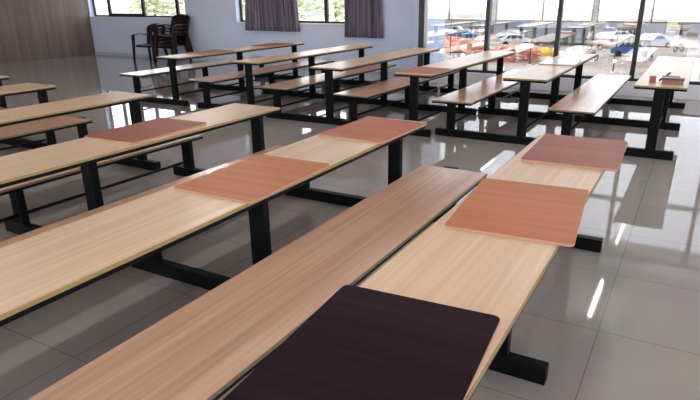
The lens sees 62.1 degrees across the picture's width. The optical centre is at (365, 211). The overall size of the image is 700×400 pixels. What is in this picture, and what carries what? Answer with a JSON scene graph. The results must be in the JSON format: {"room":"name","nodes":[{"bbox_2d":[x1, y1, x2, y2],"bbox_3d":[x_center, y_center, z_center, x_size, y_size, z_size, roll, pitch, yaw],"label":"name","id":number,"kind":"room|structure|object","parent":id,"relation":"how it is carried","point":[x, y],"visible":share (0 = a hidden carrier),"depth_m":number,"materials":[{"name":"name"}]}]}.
{"room":"eatery","nodes":[
{"label":"eatery","id":0,"kind":"room"},
{"bbox_2d":[0,0,94,63],"bbox_3d":[-12.211,-3.960,10.958,0.200,3.200,15.730,11,23,27],"label":"wall","id":1,"kind":"structure","parent":0,"point":[30,30],"depth_m":16.37,"materials":[{"name":"brown wood"}]},
{"bbox_2d":[87,0,445,68],"bbox_3d":[-3.379,-5.484,14.907,11.540,3.200,0.240,11,23,27],"label":"wall","id":2,"kind":"structure","parent":0,"point":[212,25],"depth_m":14.92,"materials":[{"name":"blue paint"}]},
{"bbox_2d":[90,17,170,18],"bbox_3d":[-6.511,-5.565,16.664,3.970,0.034,0.170,11,23,27],"label":"trim","id":3,"kind":"structure","parent":2,"relation":"attached to","point":[90,17],"depth_m":16.55,"materials":[{"name":"white"}]},
{"bbox_2d":[92,0,179,17],"bbox_3d":[-6.484,-6.268,16.510,3.930,1.400,0.075,11,23,27],"label":"window","id":4,"kind":"structure","parent":2,"relation":"in","point":[110,13],"depth_m":16.90,"materials":[{"name":"black metal"}]},
{"bbox_2d":[95,51,404,71],"bbox_3d":[-3.382,-3.978,15.318,11.250,0.090,0.012,11,23,27],"label":"baseboard","id":5,"kind":"structure","parent":2,"relation":"attached to","point":[96,53],"depth_m":15.97,"materials":[{"name":"grey"}]},
{"bbox_2d":[245,0,299,31],"bbox_3d":[-2.324,-5.332,14.070,1.860,1.824,0.124,11,23,27],"label":"curtain","id":6,"kind":"object","parent":2,"relation":"hanging from","point":[260,15],"visible":1,"depth_m":14.22,"materials":[{"name":"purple fabric"}]},
{"bbox_2d":[235,22,344,25],"bbox_3d":[-1.535,-4.563,14.092,4.030,0.034,0.170,11,23,27],"label":"trim","id":7,"kind":"structure","parent":2,"relation":"attached to","point":[235,22],"depth_m":13.80,"materials":[{"name":"white"}]},
{"bbox_2d":[239,0,344,23],"bbox_3d":[-1.487,-5.302,13.921,3.950,1.480,0.060,11,23,27],"label":"window","id":8,"kind":"structure","parent":2,"relation":"in","point":[326,2],"depth_m":13.81,"materials":[{"name":"black metal"}]},
{"bbox_2d":[344,0,382,37],"bbox_3d":[-0.066,-4.870,12.909,1.220,1.914,0.127,11,23,27],"label":"curtain","id":9,"kind":"object","parent":2,"relation":"hanging from","point":[363,18],"visible":1,"depth_m":13.08,"materials":[{"name":"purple fabric"}]},
{"bbox_2d":[0,54,699,399],"bbox_3d":[-2.993,-0.697,6.750,21.230,0.120,16.180,11,23,27],"label":"floor","id":10,"kind":"structure","parent":0,"point":[621,321],"depth_m":4.13,"materials":[{"name":"beige tile"}]},
{"bbox_2d":[0,76,9,107],"bbox_3d":[-5.644,-0.837,5.925,1.301,0.750,3.502,11,23,27],"label":"table","id":11,"kind":"object","parent":10,"relation":"on","point":[3,103],"visible":0.36,"depth_m":7.08,"materials":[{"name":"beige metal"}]},
{"bbox_2d":[0,83,56,150],"bbox_3d":[-4.684,-0.563,5.166,1.301,0.750,3.502,11,23,27],"label":"table","id":12,"kind":"object","parent":10,"relation":"on","point":[16,89],"visible":0.63,"depth_m":6.25,"materials":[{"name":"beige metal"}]},
{"bbox_2d":[0,91,160,170],"bbox_3d":[-3.438,-0.338,4.536,1.301,0.750,3.502,11,23,27],"label":"table","id":13,"kind":"object","parent":10,"relation":"on","point":[20,122],"visible":0.72,"depth_m":5.39,"materials":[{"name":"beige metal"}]},
{"bbox_2d":[0,103,279,234],"bbox_3d":[-2.116,-0.092,3.845,1.301,0.750,3.502,11,23,27],"label":"table","id":14,"kind":"object","parent":10,"relation":"on","point":[20,171],"visible":0.74,"depth_m":3.96,"materials":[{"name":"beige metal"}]},
{"bbox_2d":[85,118,206,144],"bbox_3d":[-1.498,-0.568,4.021,0.455,0.013,0.690,10,23,25],"label":"board","id":15,"kind":"object","parent":14,"relation":"on","point":[140,132],"visible":1,"depth_m":3.96,"materials":[{"name":"brown wood"}]},
{"bbox_2d":[131,23,167,62],"bbox_3d":[-5.805,-4.580,15.727,0.714,0.967,0.795,5,21,16],"label":"armchair","id":16,"kind":"object","parent":10,"relation":"on","point":[150,28],"visible":0.6,"depth_m":15.83,"materials":[{"name":"black plastic"}]},
{"bbox_2d":[153,24,191,63],"bbox_3d":[-5.092,-4.455,15.377,0.714,0.967,0.795,8,22,21],"label":"armchair","id":17,"kind":"object","parent":10,"relation":"on","point":[172,47],"visible":0.67,"depth_m":15.43,"materials":[{"name":"black"}]},
{"bbox_2d":[153,21,189,60],"bbox_3d":[-5.078,-4.541,15.373,0.714,0.967,0.795,8,22,21],"label":"armchair","id":18,"kind":"object","parent":17,"relation":"on","point":[174,22],"visible":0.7,"depth_m":15.31,"materials":[{"name":"black plastic"}]},
{"bbox_2d":[154,17,191,53],"bbox_3d":[-5.064,-4.627,15.369,0.714,0.967,0.795,8,22,21],"label":"armchair","id":19,"kind":"object","parent":18,"relation":"on","point":[178,18],"visible":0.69,"depth_m":15.28,"materials":[{"name":"black plastic"}]},
{"bbox_2d":[154,14,193,53],"bbox_3d":[-5.050,-4.713,15.365,0.714,0.967,0.795,8,22,21],"label":"armchair","id":20,"kind":"object","parent":19,"relation":"on","point":[177,15],"visible":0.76,"depth_m":15.35,"materials":[{"name":"black"}]},
{"bbox_2d":[119,42,304,105],"bbox_3d":[-2.622,-2.622,10.691,1.301,0.750,3.502,10,23,27],"label":"table","id":21,"kind":"object","parent":10,"relation":"on","point":[172,69],"visible":0.7,"depth_m":10.14,"materials":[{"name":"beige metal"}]},
{"bbox_2d":[184,50,233,54],"bbox_3d":[-2.611,-2.685,9.760,0.460,0.013,0.720,11,23,27],"label":"board","id":22,"kind":"object","parent":21,"relation":"on","point":[206,52],"visible":1,"depth_m":9.64,"materials":[{"name":"beige wood"}]},
{"bbox_2d":[251,43,292,46],"bbox_3d":[-1.779,-3.225,11.202,0.460,0.013,0.750,11,23,27],"label":"board","id":23,"kind":"object","parent":21,"relation":"on","point":[267,44],"visible":1,"depth_m":11.15,"materials":[{"name":"beige wood"}]},
{"bbox_2d":[0,116,426,326],"bbox_3d":[-0.958,0.124,3.240,1.301,0.750,3.502,11,23,27],"label":"table","id":24,"kind":"object","parent":10,"relation":"on","point":[39,267],"visible":0.56,"depth_m":2.42,"materials":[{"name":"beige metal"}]},
{"bbox_2d":[174,154,328,203],"bbox_3d":[-0.553,-0.184,2.964,0.470,0.013,0.690,10,23,26],"label":"board","id":25,"kind":"object","parent":24,"relation":"on","point":[251,180],"visible":1,"depth_m":2.90,"materials":[{"name":"orange wood"}]},
{"bbox_2d":[318,117,425,143],"bbox_3d":[0.063,-0.569,3.993,0.490,0.013,0.670,11,23,29],"label":"board","id":26,"kind":"object","parent":24,"relation":"on","point":[375,130],"visible":1,"depth_m":3.93,"materials":[{"name":"orange wood"}]},
{"bbox_2d":[188,45,372,108],"bbox_3d":[-1.260,-2.360,9.958,1.301,0.750,3.502,11,23,27],"label":"table","id":27,"kind":"object","parent":10,"relation":"on","point":[248,73],"visible":0.8,"depth_m":9.48,"materials":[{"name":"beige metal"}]},
{"bbox_2d":[27,134,604,399],"bbox_3d":[0.191,0.338,2.640,1.301,0.750,3.502,11,23,27],"label":"table","id":28,"kind":"object","parent":10,"relation":"on","point":[201,350],"visible":0.65,"depth_m":2.17,"materials":[{"name":"laminate"}]},
{"bbox_2d":[223,285,499,399],"bbox_3d":[0.023,0.371,1.454,0.492,0.013,0.660,9,22,23],"label":"board","id":29,"kind":"object","parent":28,"relation":"on","point":[361,343],"visible":1,"depth_m":1.47,"materials":[{"name":"black wood"}]},
{"bbox_2d":[445,178,587,246],"bbox_3d":[0.674,-0.020,2.497,0.490,0.013,0.690,8,22,23],"label":"board","id":30,"kind":"object","parent":28,"relation":"on","point":[547,214],"visible":1,"depth_m":2.42,"materials":[{"name":"orange wood"}]},
{"bbox_2d":[521,134,627,171],"bbox_3d":[1.244,-0.361,3.408,0.500,0.013,0.700,10,23,26],"label":"board","id":31,"kind":"object","parent":28,"relation":"on","point":[554,149],"visible":1,"depth_m":3.34,"materials":[{"name":"red"}]},
{"bbox_2d":[258,48,439,124],"bbox_3d":[-0.075,-2.095,9.218,1.301,0.750,3.502,10,23,27],"label":"table","id":32,"kind":"object","parent":10,"relation":"on","point":[333,72],"visible":0.81,"depth_m":8.49,"materials":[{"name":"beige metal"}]},
{"bbox_2d":[333,51,515,136],"bbox_3d":[1.039,-1.855,8.550,1.301,0.750,3.502,11,23,28],"label":"table","id":33,"kind":"object","parent":10,"relation":"on","point":[410,82],"visible":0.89,"depth_m":8.05,"materials":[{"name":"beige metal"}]},
{"bbox_2d":[398,67,450,74],"bbox_3d":[0.737,-1.741,7.147,0.460,0.013,0.580,11,23,29],"label":"board","id":34,"kind":"object","parent":33,"relation":"on","point":[416,70],"visible":1,"depth_m":7.08,"materials":[{"name":"orange wood"}]},
{"bbox_2d":[432,53,597,144],"bbox_3d":[2.217,-1.691,8.085,1.301,0.750,3.502,11,23,27],"label":"table","id":35,"kind":"object","parent":10,"relation":"on","point":[470,95],"visible":0.8,"depth_m":7.20,"materials":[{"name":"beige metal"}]},
{"bbox_2d":[538,59,580,65],"bbox_3d":[2.659,-2.040,7.918,0.470,0.013,0.680,9,22,25],"label":"board","id":36,"kind":"object","parent":35,"relation":"on","point":[563,62],"visible":1,"depth_m":7.83,"materials":[{"name":"beige"}]},
{"bbox_2d":[548,56,694,160],"bbox_3d":[3.405,-1.476,7.481,1.301,0.750,3.502,11,23,27],"label":"table","id":37,"kind":"object","parent":10,"relation":"on","point":[585,101],"visible":0.92,"depth_m":6.95,"materials":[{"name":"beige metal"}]},
{"bbox_2d":[649,76,656,82],"bbox_3d":[3.008,-1.388,6.075,0.064,0.066,0.062,9,22,25],"label":"box","id":38,"kind":"object","parent":37,"relation":"on","point":[652,79],"visible":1,"depth_m":6.05,"materials":[{"name":"brown cardboard"}]},
{"bbox_2d":[661,78,684,84],"bbox_3d":[3.159,-1.344,5.965,0.212,0.058,0.132,11,23,27],"label":"cardboard box","id":39,"kind":"object","parent":37,"relation":"on","point":[680,81],"visible":0.87,"depth_m":5.92,"materials":[{"name":"brown cardboard"}]},
{"bbox_2d":[662,75,680,78],"bbox_3d":[3.144,-1.386,5.971,0.170,0.016,0.110,10,23,25],"label":"notebook","id":40,"kind":"object","parent":39,"relation":"on","point":[663,76],"visible":1,"depth_m":5.95,"materials":[{"name":"white paper"}]},
{"bbox_2d":[414,0,443,66],"bbox_3d":[1.329,-4.366,11.798,0.120,3.200,1.170,11,23,27],"label":"wall","id":41,"kind":"structure","parent":0,"point":[436,7],"depth_m":12.07,"materials":[{"name":"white paint"}]},
{"bbox_2d":[417,0,699,84],"bbox_3d":[5.215,-3.394,9.078,9.482,2.745,0.110,11,23,27],"label":"window","id":42,"kind":"structure","parent":41,"relation":"in","point":[423,4],"depth_m":10.64,"materials":[{"name":"black metal"}]},
{"bbox_2d":[429,72,699,100],"bbox_3d":[5.233,-2.001,9.607,9.480,0.235,0.280,11,23,27],"label":"trim","id":43,"kind":"structure","parent":41,"relation":"attached to","point":[566,84],"depth_m":10.29,"materials":[{"name":"white"}]},
{"label":"outside","id":44,"kind":"structure","parent":0,"visible":0},
{"bbox_2d":[96,5,699,80],"bbox_3d":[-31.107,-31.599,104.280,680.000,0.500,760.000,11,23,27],"label":"outdoor backdrop","id":45,"kind":"structure","parent":44,"point":[604,64],"depth_m":65.45,"materials":[{"name":"multicoloured"}]},
{"bbox_2d":[125,0,166,15],"bbox_3d":[-27.845,-26.486,72.991,7.851,11.601,7.806,11,23,27],"label":"leafy tree","id":46,"kind":"object","parent":45,"relation":"on","point":[137,9],"visible":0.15,"depth_m":71.21,"materials":[{"name":"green plant"}]},
{"bbox_2d":[126,0,184,15],"bbox_3d":[-21.623,-20.556,60.007,6.213,9.414,6.108,-5,21,-13],"label":"leafy tree","id":47,"kind":"object","parent":45,"relation":"on","point":[156,6],"visible":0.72,"depth_m":59.49,"materials":[{"name":"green plant"}]},
{"bbox_2d":[242,0,244,16],"bbox_3d":[-13.231,-21.047,59.217,7.583,10.771,7.267,11,23,27],"label":"leafy tree","id":48,"kind":"object","parent":45,"relation":"on","point":[243,1],"visible":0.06,"depth_m":58.32,"materials":[{"name":"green plant"}]},
{"bbox_2d":[297,0,331,20],"bbox_3d":[-6.495,-18.757,54.991,6.747,9.323,7.514,-17,26,-38],"label":"leafy tree","id":49,"kind":"object","parent":45,"relation":"on","point":[302,9],"visible":0.34,"depth_m":53.64,"materials":[{"name":"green plant"}]},
{"bbox_2d":[313,0,344,20],"bbox_3d":[-3.023,-23.104,64.367,6.734,10.919,6.407,11,23,27],"label":"leafy tree","id":50,"kind":"object","parent":45,"relation":"on","point":[322,1],"visible":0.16,"depth_m":64.09,"materials":[{"name":"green plant"}]},
{"bbox_2d":[323,0,344,20],"bbox_3d":[-1.395,-17.115,49.372,6.902,10.078,6.003,11,23,27],"label":"leafy tree","id":51,"kind":"object","parent":45,"relation":"on","point":[341,2],"visible":0.24,"depth_m":48.24,"materials":[{"name":"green plant"}]},
{"bbox_2d":[298,0,588,15],"bbox_3d":[24.909,-79.705,211.723,110.600,14.400,20.800,0,20,0],"label":"building","id":52,"kind":"structure","parent":45,"relation":"on","point":[577,6],"depth_m":203.49,"materials":[{"name":"grey paint"}]},
{"bbox_2d":[448,0,452,56],"bbox_3d":[9.074,-20.349,60.881,0.400,8.000,0.400,11,23,27],"label":"pole","id":53,"kind":"object","parent":45,"relation":"on","point":[452,0],"visible":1,"depth_m":61.26,"materials":[{"name":"grey metal"}]},
{"bbox_2d":[445,13,462,25],"bbox_3d":[15.127,-34.238,104.809,4.469,3.516,5.064,11,23,27],"label":"bush","id":54,"kind":"object","parent":45,"relation":"on","point":[447,14],"visible":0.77,"depth_m":104.07,"materials":[{"name":"brown plant"}]},
{"bbox_2d":[444,36,463,39],"bbox_3d":[11.556,-23.606,79.592,3.259,1.088,5.336,-15,25,-35],"label":"heap","id":55,"kind":"object","parent":45,"relation":"on","point":[446,37],"visible":0.12,"depth_m":79.01,"materials":[{"name":"orange brick"}]},
{"bbox_2d":[445,26,464,34],"bbox_3d":[15.125,-30.245,96.940,4.096,1.449,1.740,8,22,22],"label":"car","id":56,"kind":"object","parent":45,"relation":"on","point":[454,28],"visible":0.44,"depth_m":96.38,"materials":[{"name":"grey paint"}]},
{"bbox_2d":[449,29,477,39],"bbox_3d":[14.647,-26.365,86.466,4.096,1.449,1.740,5,21,14],"label":"car","id":57,"kind":"object","parent":45,"relation":"on","point":[466,33],"visible":0.77,"depth_m":85.66,"materials":[{"name":"blue paint"}]},
{"bbox_2d":[445,10,484,26],"bbox_3d":[17.034,-39.480,119.157,14.600,3.320,6.900,4,21,11],"label":"shed","id":58,"kind":"object","parent":45,"relation":"on","point":[469,17],"visible":0.39,"depth_m":121.01,"materials":[{"name":"grey paint"}]},
{"bbox_2d":[444,38,494,53],"bbox_3d":[10.284,-19.814,68.759,11.655,1.512,5.822,11,23,27],"label":"heap","id":59,"kind":"object","parent":45,"relation":"on","point":[457,46],"visible":0.52,"depth_m":66.75,"materials":[{"name":"orange brick"}]},
{"bbox_2d":[472,50,517,62],"bbox_3d":[12.807,-15.380,57.455,4.335,1.010,0.950,8,22,22],"label":"brick stack","id":60,"kind":"object","parent":45,"relation":"on","point":[509,59],"visible":0.3,"depth_m":56.69,"materials":[{"name":"orange brick"}]},
{"bbox_2d":[475,18,532,34],"bbox_3d":[23.161,-30.864,96.772,8.600,2.620,5.900,8,22,22],"label":"shed","id":61,"kind":"object","parent":45,"relation":"on","point":[498,25],"visible":0.69,"depth_m":98.34,"materials":[{"name":"grey paint"}]},
{"bbox_2d":[446,6,571,24],"bbox_3d":[27.039,-44.584,132.137,0.603,3.750,55.606,-9,22,-22],"label":"wall","id":62,"kind":"structure","parent":45,"relation":"on","point":[542,15],"depth_m":119.23,"materials":[{"name":"beige paint"}]},
{"bbox_2d":[496,30,523,38],"bbox_3d":[21.301,-25.919,85.134,4.096,1.449,1.740,6,21,17],"label":"car","id":63,"kind":"object","parent":45,"relation":"on","point":[504,33],"visible":0.56,"depth_m":84.50,"materials":[{"name":"silver metal"}]},
{"bbox_2d":[499,34,530,43],"bbox_3d":[19.511,-22.283,75.345,4.096,1.449,1.740,4,21,11],"label":"car","id":64,"kind":"object","parent":45,"relation":"on","point":[510,38],"visible":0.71,"depth_m":74.62,"materials":[{"name":"grey paint"}]},
{"bbox_2d":[513,47,523,54],"bbox_3d":[16.175,-16.831,61.288,1.873,1.013,0.646,7,22,19],"label":"motorbike","id":65,"kind":"object","parent":45,"relation":"on","point":[520,49],"visible":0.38,"depth_m":61.19,"materials":[{"name":"black rubber"}]},
{"bbox_2d":[492,43,550,52],"bbox_3d":[18.660,-19.318,68.232,7.451,0.838,3.560,11,23,27],"label":"heap","id":66,"kind":"object","parent":45,"relation":"on","point":[504,47],"visible":0.57,"depth_m":68.34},
{"bbox_2d":[518,50,539,61],"bbox_3d":[16.312,-15.519,57.765,2.066,1.010,0.950,4,21,11],"label":"brick stack","id":67,"kind":"object","parent":45,"relation":"on","point":[525,54],"visible":0.85,"depth_m":57.37,"materials":[{"name":"orange brick"}]},
{"bbox_2d":[527,0,535,65],"bbox_3d":[15.286,-17.404,52.809,0.400,8.000,0.400,11,23,27],"label":"pole","id":68,"kind":"object","parent":45,"relation":"on","point":[529,64],"visible":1,"depth_m":53.24,"materials":[{"name":"white metal"}]},
{"bbox_2d":[532,37,540,44],"bbox_3d":[22.226,-22.371,76.142,1.873,1.013,0.646,-6,21,-16],"label":"motorbike","id":69,"kind":"object","parent":45,"relation":"on","point":[537,37],"visible":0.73,"depth_m":76.08,"materials":[{"name":"black metal"}]},
{"bbox_2d":[540,46,549,56],"bbox_3d":[19.310,-17.196,62.226,0.987,1.018,0.987,11,23,27],"label":"drum","id":70,"kind":"object","parent":45,"relation":"on","point":[545,52],"visible":1,"depth_m":61.93,"materials":[{"name":"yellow plastic"}]},
{"bbox_2d":[516,23,591,45],"bbox_3d":[25.456,-24.038,78.431,9.100,2.520,5.900,8,22,22],"label":"shed","id":71,"kind":"object","parent":45,"relation":"on","point":[570,32],"visible":0.79,"depth_m":79.79,"materials":[{"name":"grey paint"}]},
{"bbox_2d":[551,13,579,22],"bbox_3d":[33.234,-31.077,95.901,5.047,3.535,4.203,11,23,27],"label":"bush","id":72,"kind":"object","parent":45,"relation":"on","point":[565,20],"visible":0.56,"depth_m":95.21,"materials":[{"name":"brown plant"}]},
{"bbox_2d":[573,43,587,50],"bbox_3d":[25.261,-19.424,68.121,1.873,1.013,0.646,-4,21,-10],"label":"motorbike","id":73,"kind":"object","parent":45,"relation":"on","point":[581,43],"visible":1,"depth_m":68.06,"materials":[{"name":"black rubber"}]},
{"bbox_2d":[570,14,594,22],"bbox_3d":[33.677,-28.848,90.142,3.757,3.348,3.837,11,23,27],"label":"bush","id":74,"kind":"object","parent":45,"relation":"on","point":[580,17],"visible":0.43,"depth_m":89.68,"materials":[{"name":"brown plant"}]},
{"bbox_2d":[586,50,598,60],"bbox_3d":[22.306,-15.409,57.331,1.873,1.013,0.646,-9,22,-21],"label":"motorbike","id":75,"kind":"object","parent":45,"relation":"on","point":[593,52],"visible":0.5,"depth_m":57.37,"materials":[{"name":"grey metal"}]},
{"bbox_2d":[583,19,606,39],"bbox_3d":[32.937,-26.356,84.099,3.664,2.886,3.636,11,23,27],"label":"bush","id":76,"kind":"object","parent":45,"relation":"on","point":[595,26],"visible":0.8,"depth_m":83.59,"materials":[{"name":"brown plant"}]},
{"bbox_2d":[588,41,602,49],"bbox_3d":[27.368,-19.825,69.166,1.873,1.013,0.646,0,20,0],"label":"motorbike","id":77,"kind":"object","parent":45,"relation":"on","point":[599,41],"visible":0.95,"depth_m":69.11,"materials":[{"name":"red metal"}]},
{"bbox_2d":[595,27,617,36],"bbox_3d":[37.615,-27.641,89.478,4.096,1.449,1.740,8,22,22],"label":"car","id":78,"kind":"object","parent":45,"relation":"on","point":[606,31],"visible":0.51,"depth_m":88.94,"materials":[{"name":"grey paint"}]},
{"bbox_2d":[610,28,619,72],"bbox_3d":[20.685,-13.305,47.971,0.400,3.600,0.400,11,23,27],"label":"pole","id":79,"kind":"object","parent":45,"relation":"on","point":[612,71],"visible":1,"depth_m":48.04,"materials":[{"name":"white metal"}]},
{"bbox_2d":[606,31,634,41],"bbox_3d":[35.388,-24.086,79.918,4.096,1.449,1.740,8,22,22],"label":"car","id":80,"kind":"object","parent":45,"relation":"on","point":[623,35],"visible":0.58,"depth_m":79.32,"materials":[{"name":"grey paint"}]},
{"bbox_2d":[603,38,647,48],"bbox_3d":[31.446,-20.438,70.333,5.918,1.312,3.719,11,23,27],"label":"heap","id":81,"kind":"object","parent":45,"relation":"on","point":[608,45],"visible":0.25,"depth_m":69.61,"materials":[{"name":"beige paint"}]},
{"bbox_2d":[610,42,652,56],"bbox_3d":[28.242,-17.281,61.666,4.096,1.449,1.740,7,22,19],"label":"car","id":82,"kind":"object","parent":45,"relation":"on","point":[623,47],"visible":0.83,"depth_m":61.04,"materials":[{"name":"blue paint"}]},
{"bbox_2d":[618,19,649,34],"bbox_3d":[42.088,-28.912,91.097,4.890,2.702,3.545,11,23,27],"label":"bush","id":83,"kind":"object","parent":45,"relation":"on","point":[633,25],"visible":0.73,"depth_m":90.67,"materials":[{"name":"brown plant"}]},
{"bbox_2d":[607,16,670,33],"bbox_3d":[46.254,-31.766,98.629,9.600,2.720,5.900,9,22,25],"label":"shed","id":84,"kind":"object","parent":45,"relation":"on","point":[658,24],"visible":0.77,"depth_m":99.53,"materials":[{"name":"grey paint"}]},
{"bbox_2d":[587,0,699,25],"bbox_3d":[80.672,-45.813,120.545,62.600,13.400,16.800,12,23,29],"label":"building","id":85,"kind":"structure","parent":45,"relation":"on","point":[599,10],"depth_m":125.55,"materials":[{"name":"beige paint"}]},
{"bbox_2d":[643,51,653,61],"bbox_3d":[27.407,-15.054,56.275,1.873,1.013,0.646,-16,26,-37],"label":"motorbike","id":86,"kind":"object","parent":45,"relation":"on","point":[649,53],"visible":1,"depth_m":56.15,"materials":[{"name":"grey metal"}]},
{"bbox_2d":[641,34,674,46],"bbox_3d":[36.587,-21.481,72.856,4.096,1.449,1.740,9,22,25],"label":"car","id":87,"kind":"object","parent":45,"relation":"on","point":[655,39],"visible":0.75,"depth_m":72.08,"materials":[{"name":"silver metal"}]},
{"bbox_2d":[667,6,681,26],"bbox_3d":[63.042,-39.927,118.660,2.400,3.900,2.000,11,23,27],"label":"gate pillar","id":88,"kind":"structure","parent":45,"relation":"on","point":[674,11],"depth_m":117.95,"materials":[{"name":"beige"}]},
{"bbox_2d":[673,42,684,51],"bbox_3d":[35.636,-18.680,65.916,1.873,1.013,0.646,-11,23,-26],"label":"motorbike","id":89,"kind":"object","parent":45,"relation":"on","point":[681,45],"visible":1,"depth_m":65.81,"materials":[{"name":"grey metal"}]},
{"bbox_2d":[677,19,699,39],"bbox_3d":[49.827,-25.940,82.821,9.600,2.720,5.900,11,23,27],"label":"shed","id":90,"kind":"object","parent":45,"relation":"on","point":[689,28],"visible":0.95,"depth_m":86.04,"materials":[{"name":"grey paint"}]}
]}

